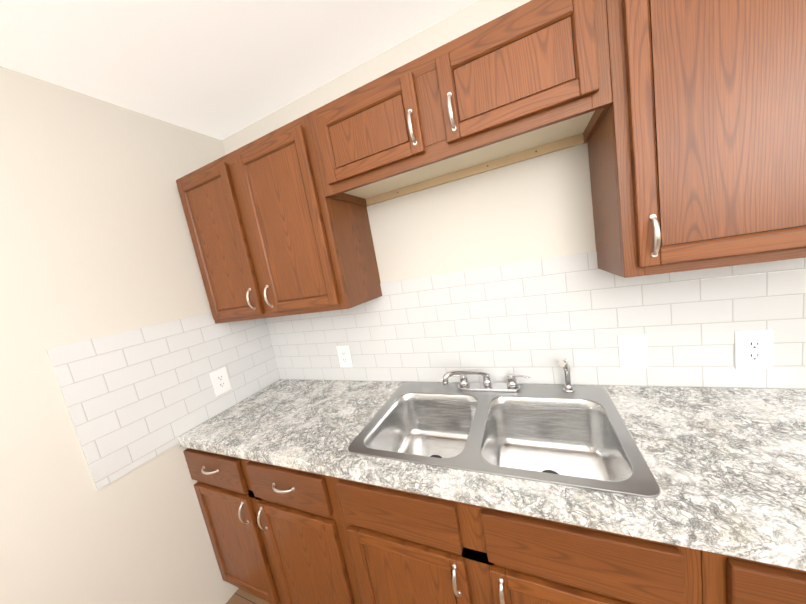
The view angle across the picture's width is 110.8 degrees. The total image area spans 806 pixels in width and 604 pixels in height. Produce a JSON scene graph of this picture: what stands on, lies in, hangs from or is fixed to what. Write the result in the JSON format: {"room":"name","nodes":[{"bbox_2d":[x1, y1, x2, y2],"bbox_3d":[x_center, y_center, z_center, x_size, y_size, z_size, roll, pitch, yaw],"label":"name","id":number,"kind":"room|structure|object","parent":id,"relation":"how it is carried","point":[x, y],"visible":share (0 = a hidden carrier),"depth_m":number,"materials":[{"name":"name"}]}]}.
{"room":"kitchen","nodes":[
{"label":"kitchen","id":0,"kind":"room"},
{"bbox_2d":[0,66,237,603],"bbox_3d":[-1.660,0.597,0.119,0.140,2.400,3.780,-6,9,25],"label":"wall","id":1,"kind":"structure","parent":0,"point":[95,240],"depth_m":1.05,"materials":[{"name":"beige paint"}]},
{"bbox_2d":[46,312,279,489],"bbox_3d":[-1.018,0.349,1.394,0.008,0.552,0.872,-6,9,25],"label":"wall tiles","id":2,"kind":"structure","parent":1,"relation":"attached to","point":[134,398],"depth_m":1.21,"materials":[{"name":"white tile"}]},
{"bbox_2d":[209,367,231,396],"bbox_3d":[-0.964,0.420,1.474,0.007,0.130,0.086,-6,9,25],"label":"electrical outlet","id":3,"kind":"object","parent":2,"relation":"attached to","point":[221,384],"visible":1,"depth_m":1.47,"materials":[{"name":"white plastic"}]},
{"bbox_2d":[0,0,477,139],"bbox_3d":[-0.096,-0.824,-0.870,4.080,0.100,4.060,-6,9,25],"label":"ceiling","id":4,"kind":"structure","parent":0,"point":[220,69],"depth_m":1.02,"materials":[{"name":"white paint"}]},
{"bbox_2d":[226,588,269,603],"bbox_3d":[0.336,1.615,-0.533,4.080,0.100,4.060,-6,9,25],"label":"floor","id":5,"kind":"structure","parent":0,"point":[240,596],"depth_m":1.40,"materials":[{"name":"brown wood"}]},
{"bbox_2d":[183,448,361,603],"bbox_3d":[-0.456,0.989,1.428,0.860,0.867,0.632,-6,9,25],"label":"base cabinet","id":6,"kind":"object","parent":5,"relation":"on","point":[277,534],"visible":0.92,"depth_m":1.13,"materials":[{"name":"brown wood"}]},
{"bbox_2d":[333,477,701,603],"bbox_3d":[0.356,0.897,1.053,0.936,0.867,0.632,-6,9,25],"label":"base cabinet","id":7,"kind":"object","parent":5,"relation":"on","point":[405,547],"visible":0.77,"depth_m":0.75,"materials":[{"name":"brown wood"}]},
{"bbox_2d":[177,379,805,570],"bbox_3d":[0.146,0.465,1.060,2.349,0.046,0.601,-6,9,25],"label":"countertop","id":8,"kind":"structure","parent":7,"relation":"on","point":[727,466],"depth_m":0.74,"materials":[{"name":"stone"}]},
{"bbox_2d":[348,382,659,497],"bbox_3d":[0.310,0.556,1.032,0.853,0.286,0.526,-6,9,25],"label":"sink","id":9,"kind":"object","parent":8,"relation":"in","point":[580,437],"visible":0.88,"depth_m":1.05,"materials":[{"name":"silver metal"}]},
{"bbox_2d":[442,369,530,391],"bbox_3d":[0.332,0.321,1.138,0.350,0.136,0.194,-6,9,25],"label":"faucet","id":10,"kind":"object","parent":9,"relation":"on","point":[510,385],"visible":1,"depth_m":1.17,"materials":[{"name":"silver metal"}]},
{"bbox_2d":[558,359,574,392],"bbox_3d":[0.625,0.279,1.064,0.051,0.136,0.064,-6,9,25],"label":"sprayer","id":11,"kind":"object","parent":9,"relation":"on","point":[565,366],"visible":1,"depth_m":1.06,"materials":[{"name":"silver metal"}]},
{"bbox_2d":[701,550,805,603],"bbox_3d":[1.026,0.821,0.744,0.547,0.867,0.632,-6,9,25],"label":"base cabinet","id":12,"kind":"object","parent":5,"relation":"on","point":[726,579],"visible":0.25,"depth_m":0.53,"materials":[{"name":"brown wood"}]},
{"bbox_2d":[222,0,595,282],"bbox_3d":[0.889,0.016,1.061,4.080,2.400,0.140,-6,9,25],"label":"wall","id":13,"kind":"structure","parent":0,"point":[539,207],"depth_m":1.15,"materials":[{"name":"beige paint"}]},
{"bbox_2d":[176,114,381,323],"bbox_3d":[-0.626,-0.315,1.373,0.866,0.741,0.360,-6,9,25],"label":"upper cabinet","id":14,"kind":"object","parent":13,"relation":"attached to","point":[274,231],"visible":1,"depth_m":1.20,"materials":[{"name":"brown wood"}]},
{"bbox_2d":[308,0,611,205],"bbox_3d":[0.136,-0.620,0.974,0.904,0.301,0.360,-6,9,25],"label":"upper cabinet","id":15,"kind":"object","parent":13,"relation":"attached to","point":[531,79],"visible":1,"depth_m":0.82,"materials":[{"name":"brown wood"}]},
{"bbox_2d":[265,251,805,388],"bbox_3d":[0.216,0.144,1.300,2.357,0.552,0.008,-6,9,25],"label":"wall tile","id":16,"kind":"structure","parent":13,"relation":"attached to","point":[537,321],"depth_m":1.10,"materials":[{"name":"white tile"}]},
{"bbox_2d":[336,345,352,367],"bbox_3d":[-0.330,0.308,1.565,0.086,0.130,0.007,-6,9,25],"label":"electrical outlet","id":17,"kind":"object","parent":16,"relation":"attached to","point":[344,357],"visible":1,"depth_m":1.56,"materials":[{"name":"white plastic"}]},
{"bbox_2d":[618,334,648,367],"bbox_3d":[0.845,0.184,1.019,0.086,0.130,0.019,-6,9,25],"label":"light switch","id":18,"kind":"object","parent":16,"relation":"attached to","point":[633,350],"visible":1,"depth_m":1.02,"materials":[{"name":"white plastic"}]},
{"bbox_2d":[735,330,772,368],"bbox_3d":[1.129,0.155,0.895,0.086,0.130,0.007,-6,9,25],"label":"electrical outlet","id":19,"kind":"object","parent":16,"relation":"attached to","point":[754,349],"visible":1,"depth_m":0.89,"materials":[{"name":"white plastic"}]},
{"bbox_2d":[587,0,805,277],"bbox_3d":[0.820,-0.478,0.706,0.524,0.741,0.360,-6,9,25],"label":"upper cabinet","id":20,"kind":"object","parent":13,"relation":"attached to","point":[696,142],"visible":0.98,"depth_m":0.63,"materials":[{"name":"brown wood"}]}
]}

